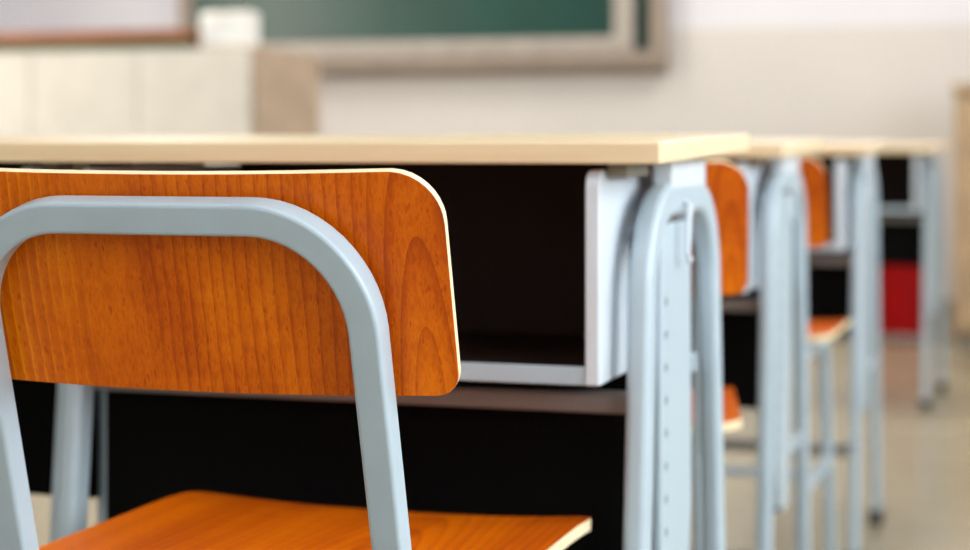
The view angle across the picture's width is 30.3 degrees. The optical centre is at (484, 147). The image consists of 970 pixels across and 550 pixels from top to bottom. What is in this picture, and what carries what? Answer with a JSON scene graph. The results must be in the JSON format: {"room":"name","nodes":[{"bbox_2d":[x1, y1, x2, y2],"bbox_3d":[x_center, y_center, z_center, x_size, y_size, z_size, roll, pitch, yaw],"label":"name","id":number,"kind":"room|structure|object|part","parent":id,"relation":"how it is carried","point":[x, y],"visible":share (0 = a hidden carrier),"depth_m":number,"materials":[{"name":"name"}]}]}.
{"room":"classroom","nodes":[
{"label":"classroom","id":0,"kind":"room"},
{"bbox_2d":[0,0,969,298],"bbox_3d":[1.083,-0.787,8.117,7.740,3.135,0.120,0,0,18],"label":"wall","id":1,"kind":"structure","parent":0,"point":[829,70],"depth_m":8.05,"materials":[{"name":"white paint"}]},
{"bbox_2d":[179,0,668,78],"bbox_3d":[-0.342,-0.970,8.438,2.430,1.270,0.140,0,0,18],"label":"chalkboard","id":2,"kind":"object","parent":1,"relation":"attached to","point":[351,38],"visible":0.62,"depth_m":8.35,"materials":[{"name":"metal"}]},
{"bbox_3d":[-0.378,-0.995,8.458,2.210,1.100,0.045,0,0,18],"label":"sliding frame","id":3,"kind":"part","parent":2,"relation":"part of","materials":[{"name":"metal"}]},
{"bbox_2d":[931,299,953,328],"bbox_3d":[1.063,0.718,8.053,7.500,0.125,0.015,0,0,18],"label":"baseboard","id":4,"kind":"structure","parent":1,"relation":"attached to","point":[949,303],"depth_m":7.75,"materials":[{"name":"grey"}]},
{"bbox_2d":[30,328,969,549],"bbox_3d":[-0.555,0.830,3.014,7.500,0.100,10.600,0,0,18],"label":"floor","id":5,"kind":"structure","parent":0,"point":[925,454],"depth_m":4.43,"materials":[{"name":"stone"}]},
{"bbox_2d":[0,136,168,542],"bbox_3d":[-0.627,0.383,2.026,0.607,0.795,0.473,0,0,18],"label":"student desk","id":6,"kind":"object","parent":5,"relation":"on","point":[39,405],"visible":0.02,"depth_m":1.85,"materials":[{"name":"grey paint"}]},
{"bbox_3d":[-0.647,0.278,1.922,0.524,0.165,0.008,0,0,18],"label":"modesty panel","id":7,"kind":"part","parent":6,"relation":"part of","materials":[{"name":"black metal"}]},
{"bbox_3d":[-0.365,0.400,1.942,0.020,0.740,0.454,0,0,18],"label":"frame","id":8,"kind":"part","parent":6,"relation":"part of","materials":[{"name":"grey paint"}]},
{"bbox_3d":[-0.375,0.288,1.910,0.012,0.444,0.132,0,0,18],"label":"support plate","id":9,"kind":"part","parent":6,"relation":"part of","materials":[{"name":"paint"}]},
{"bbox_2d":[0,47,319,164],"bbox_3d":[-1.302,0.220,6.445,1.280,1.120,0.603,0,0,18],"label":"lectern","id":10,"kind":"object","parent":5,"relation":"on","point":[208,90],"visible":0.34,"depth_m":6.14,"materials":[{"name":"wood"}]},
{"bbox_3d":[-1.784,0.172,6.319,0.416,1.015,0.018,0,0,18],"label":"door","id":11,"kind":"part","parent":10,"relation":"part of","materials":[{"name":"beige wood"}]},
{"bbox_3d":[-1.384,0.172,6.190,0.416,1.015,0.018,0,0,18],"label":"door","id":12,"kind":"part","parent":10,"relation":"part of","materials":[{"name":"beige wood"}]},
{"bbox_2d":[0,28,202,50],"bbox_3d":[-1.414,-0.372,6.488,1.040,0.065,0.590,0,0,18],"label":"frame","id":13,"kind":"object","parent":10,"relation":"on","point":[172,37],"depth_m":6.15,"materials":[{"name":"brown wood"}]},
{"bbox_3d":[-0.984,0.172,6.062,0.416,1.015,0.018,0,0,18],"label":"door","id":14,"kind":"part","parent":10,"relation":"part of","materials":[{"name":"beige wood"}]},
{"bbox_2d":[201,11,258,47],"bbox_3d":[-0.865,-0.400,6.074,0.190,0.120,0.083,0,0,18],"label":"control box","id":15,"kind":"object","parent":10,"relation":"on","point":[237,28],"visible":0.91,"depth_m":6.04,"materials":[{"name":"white plastic"}]},
{"bbox_3d":[-0.877,-0.400,6.036,0.160,0.080,0.004,0,0,18],"label":"plate","id":16,"kind":"part","parent":15,"relation":"part of","materials":[{"name":"white plastic"}]},
{"bbox_2d":[0,168,590,549],"bbox_3d":[-0.148,0.396,1.338,0.375,0.768,0.437,0,0,18],"label":"chair","id":17,"kind":"object","parent":5,"relation":"on","point":[339,282],"visible":1,"depth_m":1.16,"materials":[{"name":"blue paint"}]},
{"bbox_3d":[-0.199,0.187,1.179,0.300,0.312,0.104,0,0,18],"label":"frame","id":18,"kind":"part","parent":17,"relation":"part of","materials":[{"name":"blue paint"}]},
{"bbox_3d":[-0.201,0.087,1.173,0.375,0.148,0.058,0,0,18],"label":"backrest","id":19,"kind":"part","parent":17,"relation":"part of","materials":[{"name":"orange wood"}]},
{"bbox_3d":[-0.132,0.312,1.389,0.368,0.021,0.325,0,0,18],"label":"seat","id":20,"kind":"part","parent":17,"relation":"part of","materials":[{"name":"orange wood"}]},
{"bbox_2d":[0,134,748,549],"bbox_3d":[-0.086,0.383,1.716,0.607,0.795,0.473,0,0,18],"label":"student desk","id":21,"kind":"object","parent":5,"relation":"on","point":[571,259],"visible":0.62,"depth_m":1.60,"materials":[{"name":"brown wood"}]},
{"bbox_3d":[-0.325,0.400,1.792,0.020,0.740,0.454,0,0,18],"label":"frame","id":22,"kind":"part","parent":21,"relation":"part of","materials":[{"name":"grey paint"}]},
{"bbox_3d":[-0.335,0.288,1.761,0.012,0.444,0.132,0,0,18],"label":"support plate","id":23,"kind":"part","parent":21,"relation":"part of","materials":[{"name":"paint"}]},
{"bbox_3d":[-0.116,0.214,1.581,0.508,0.018,0.022,0,0,18],"label":"rail","id":24,"kind":"part","parent":21,"relation":"part of","materials":[{"name":"grey metal"}]},
{"bbox_3d":[-0.106,0.278,1.612,0.524,0.165,0.008,0,0,18],"label":"modesty panel","id":25,"kind":"part","parent":21,"relation":"part of","materials":[{"name":"black metal"}]},
{"bbox_3d":[0.166,0.288,1.600,0.012,0.444,0.132,0,0,18],"label":"support plate","id":26,"kind":"part","parent":21,"relation":"part of","materials":[{"name":"paint"}]},
{"bbox_3d":[0.176,0.400,1.632,0.020,0.740,0.454,0,0,18],"label":"frame","id":27,"kind":"part","parent":21,"relation":"part of","materials":[{"name":"grey paint"}]},
{"bbox_3d":[-0.037,0.209,1.829,0.508,0.018,0.018,0,0,18],"label":"rail","id":28,"kind":"part","parent":21,"relation":"part of","materials":[{"name":"grey metal"}]},
{"bbox_2d":[679,160,748,549],"bbox_3d":[0.111,0.396,2.096,0.375,0.768,0.437,0,0,6],"label":"chair","id":29,"kind":"object","parent":5,"relation":"on","point":[728,188],"visible":0.19,"depth_m":1.92,"materials":[{"name":"blue paint"}]},
{"bbox_3d":[0.095,0.187,1.931,0.300,0.312,0.104,0,0,6],"label":"frame","id":30,"kind":"part","parent":29,"relation":"part of","materials":[{"name":"blue paint"}]},
{"bbox_3d":[0.274,0.547,2.265,0.023,0.443,0.066,0,0,21],"label":"leg","id":31,"kind":"part","parent":29,"relation":"part of","materials":[{"name":"blue paint"}]},
{"bbox_3d":[0.240,0.547,1.926,0.022,0.445,0.091,0,0,-3],"label":"leg","id":32,"kind":"part","parent":29,"relation":"part of","materials":[{"name":"blue paint"}]},
{"bbox_3d":[0.117,0.312,2.150,0.368,0.021,0.325,0,0,6],"label":"seat","id":33,"kind":"part","parent":29,"relation":"part of","materials":[{"name":"orange wood"}]},
{"bbox_3d":[0.094,0.087,1.925,0.375,0.148,0.058,0,0,6],"label":"backrest","id":34,"kind":"part","parent":29,"relation":"part of","materials":[{"name":"orange wood"}]},
{"bbox_2d":[621,138,823,549],"bbox_3d":[0.168,0.383,2.653,0.607,0.795,0.473,0,0,18],"label":"student desk","id":35,"kind":"object","parent":5,"relation":"on","point":[756,322],"visible":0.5,"depth_m":2.48,"materials":[{"name":"grey paint"}]},
{"bbox_3d":[0.147,0.278,2.549,0.524,0.165,0.008,0,0,18],"label":"modesty panel","id":36,"kind":"part","parent":35,"relation":"part of","materials":[{"name":"black metal"}]},
{"bbox_3d":[0.138,0.214,2.518,0.508,0.018,0.022,0,0,18],"label":"rail","id":37,"kind":"part","parent":35,"relation":"part of","materials":[{"name":"grey metal"}]},
{"bbox_3d":[0.420,0.288,2.537,0.012,0.444,0.132,0,0,18],"label":"support plate","id":38,"kind":"part","parent":35,"relation":"part of","materials":[{"name":"paint"}]},
{"bbox_3d":[0.430,0.400,2.569,0.020,0.740,0.454,0,0,18],"label":"frame","id":39,"kind":"part","parent":35,"relation":"part of","materials":[{"name":"grey paint"}]},
{"bbox_2d":[724,156,850,549],"bbox_3d":[0.412,0.396,3.040,0.375,0.768,0.437,0,0,18],"label":"chair","id":40,"kind":"object","parent":5,"relation":"on","point":[812,172],"visible":0.17,"depth_m":3.03,"materials":[{"name":"orange wood"}]},
{"bbox_3d":[0.361,0.187,2.881,0.300,0.312,0.104,0,0,18],"label":"frame","id":41,"kind":"part","parent":40,"relation":"part of","materials":[{"name":"blue paint"}]},
{"bbox_3d":[0.502,0.547,2.846,0.022,0.445,0.091,0,0,9],"label":"leg","id":42,"kind":"part","parent":40,"relation":"part of","materials":[{"name":"blue paint"}]},
{"bbox_3d":[0.359,0.087,2.876,0.375,0.148,0.058,0,0,18],"label":"backrest","id":43,"kind":"part","parent":40,"relation":"part of","materials":[{"name":"orange wood"}]},
{"bbox_3d":[0.552,0.334,3.019,0.020,0.020,0.293,0,0,18],"label":"seat rail","id":44,"kind":"part","parent":40,"relation":"part of","materials":[{"name":"grey metal"}]},
{"bbox_3d":[0.606,0.547,3.171,0.023,0.443,0.066,0,0,33],"label":"leg","id":45,"kind":"part","parent":40,"relation":"part of","materials":[{"name":"blue paint"}]},
{"bbox_3d":[0.429,0.312,3.091,0.368,0.021,0.325,0,0,18],"label":"seat","id":46,"kind":"part","parent":40,"relation":"part of","materials":[{"name":"orange wood"}]},
{"bbox_2d":[723,141,889,549],"bbox_3d":[0.487,0.383,3.612,0.607,0.795,0.473,0,0,18],"label":"student desk","id":47,"kind":"object","parent":5,"relation":"on","point":[843,273],"visible":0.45,"depth_m":3.44,"materials":[{"name":"grey paint"}]},
{"bbox_3d":[0.467,0.278,3.507,0.524,0.165,0.008,0,0,18],"label":"modesty panel","id":48,"kind":"part","parent":47,"relation":"part of","materials":[{"name":"black metal"}]},
{"bbox_3d":[0.457,0.214,3.477,0.508,0.018,0.022,0,0,18],"label":"rail","id":49,"kind":"part","parent":47,"relation":"part of","materials":[{"name":"grey metal"}]},
{"bbox_3d":[0.749,0.400,3.527,0.020,0.740,0.454,0,0,18],"label":"frame","id":50,"kind":"part","parent":47,"relation":"part of","materials":[{"name":"grey paint"}]},
{"bbox_3d":[0.739,0.288,3.495,0.012,0.444,0.132,0,0,18],"label":"support plate","id":51,"kind":"part","parent":47,"relation":"part of","materials":[{"name":"paint"}]},
{"bbox_2d":[830,143,950,409],"bbox_3d":[1.134,0.383,5.652,0.607,0.795,0.473,0,0,21],"label":"student desk","id":52,"kind":"object","parent":5,"relation":"on","point":[910,189],"visible":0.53,"depth_m":5.50,"materials":[{"name":"grey paint"}]},
{"bbox_3d":[1.109,0.278,5.549,0.524,0.165,0.008,0,0,21],"label":"modesty panel","id":53,"kind":"part","parent":52,"relation":"part of","materials":[{"name":"black metal"}]},
{"bbox_3d":[1.097,0.214,5.519,0.508,0.018,0.022,0,0,21],"label":"rail","id":54,"kind":"part","parent":52,"relation":"part of","materials":[{"name":"grey metal"}]},
{"bbox_3d":[1.380,0.288,5.522,0.012,0.444,0.132,0,0,21],"label":"support plate","id":55,"kind":"part","parent":52,"relation":"part of","materials":[{"name":"paint"}]},
{"bbox_3d":[1.392,0.400,5.554,0.020,0.740,0.454,0,0,21],"label":"frame","id":56,"kind":"part","parent":52,"relation":"part of","materials":[{"name":"grey paint"}]},
{"bbox_2d":[879,265,931,344],"bbox_3d":[1.679,0.609,7.191,0.276,0.342,0.276,0,0,18],"label":"bucket","id":57,"kind":"object","parent":5,"relation":"on","point":[900,287],"visible":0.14,"depth_m":7.08,"materials":[{"name":"red plastic"}]},
{"bbox_2d":[951,83,969,348],"bbox_3d":[2.302,0.265,6.973,0.920,1.030,0.475,0,0,18],"label":"base cabinet","id":58,"kind":"object","parent":5,"relation":"on","point":[961,91],"visible":1,"depth_m":6.90,"materials":[{"name":"beige wood"}]},
{"bbox_3d":[2.026,0.250,6.849,0.430,0.900,0.020,0,0,18],"label":"door","id":59,"kind":"part","parent":58,"relation":"part of","materials":[{"name":"beige wood"}]}
]}

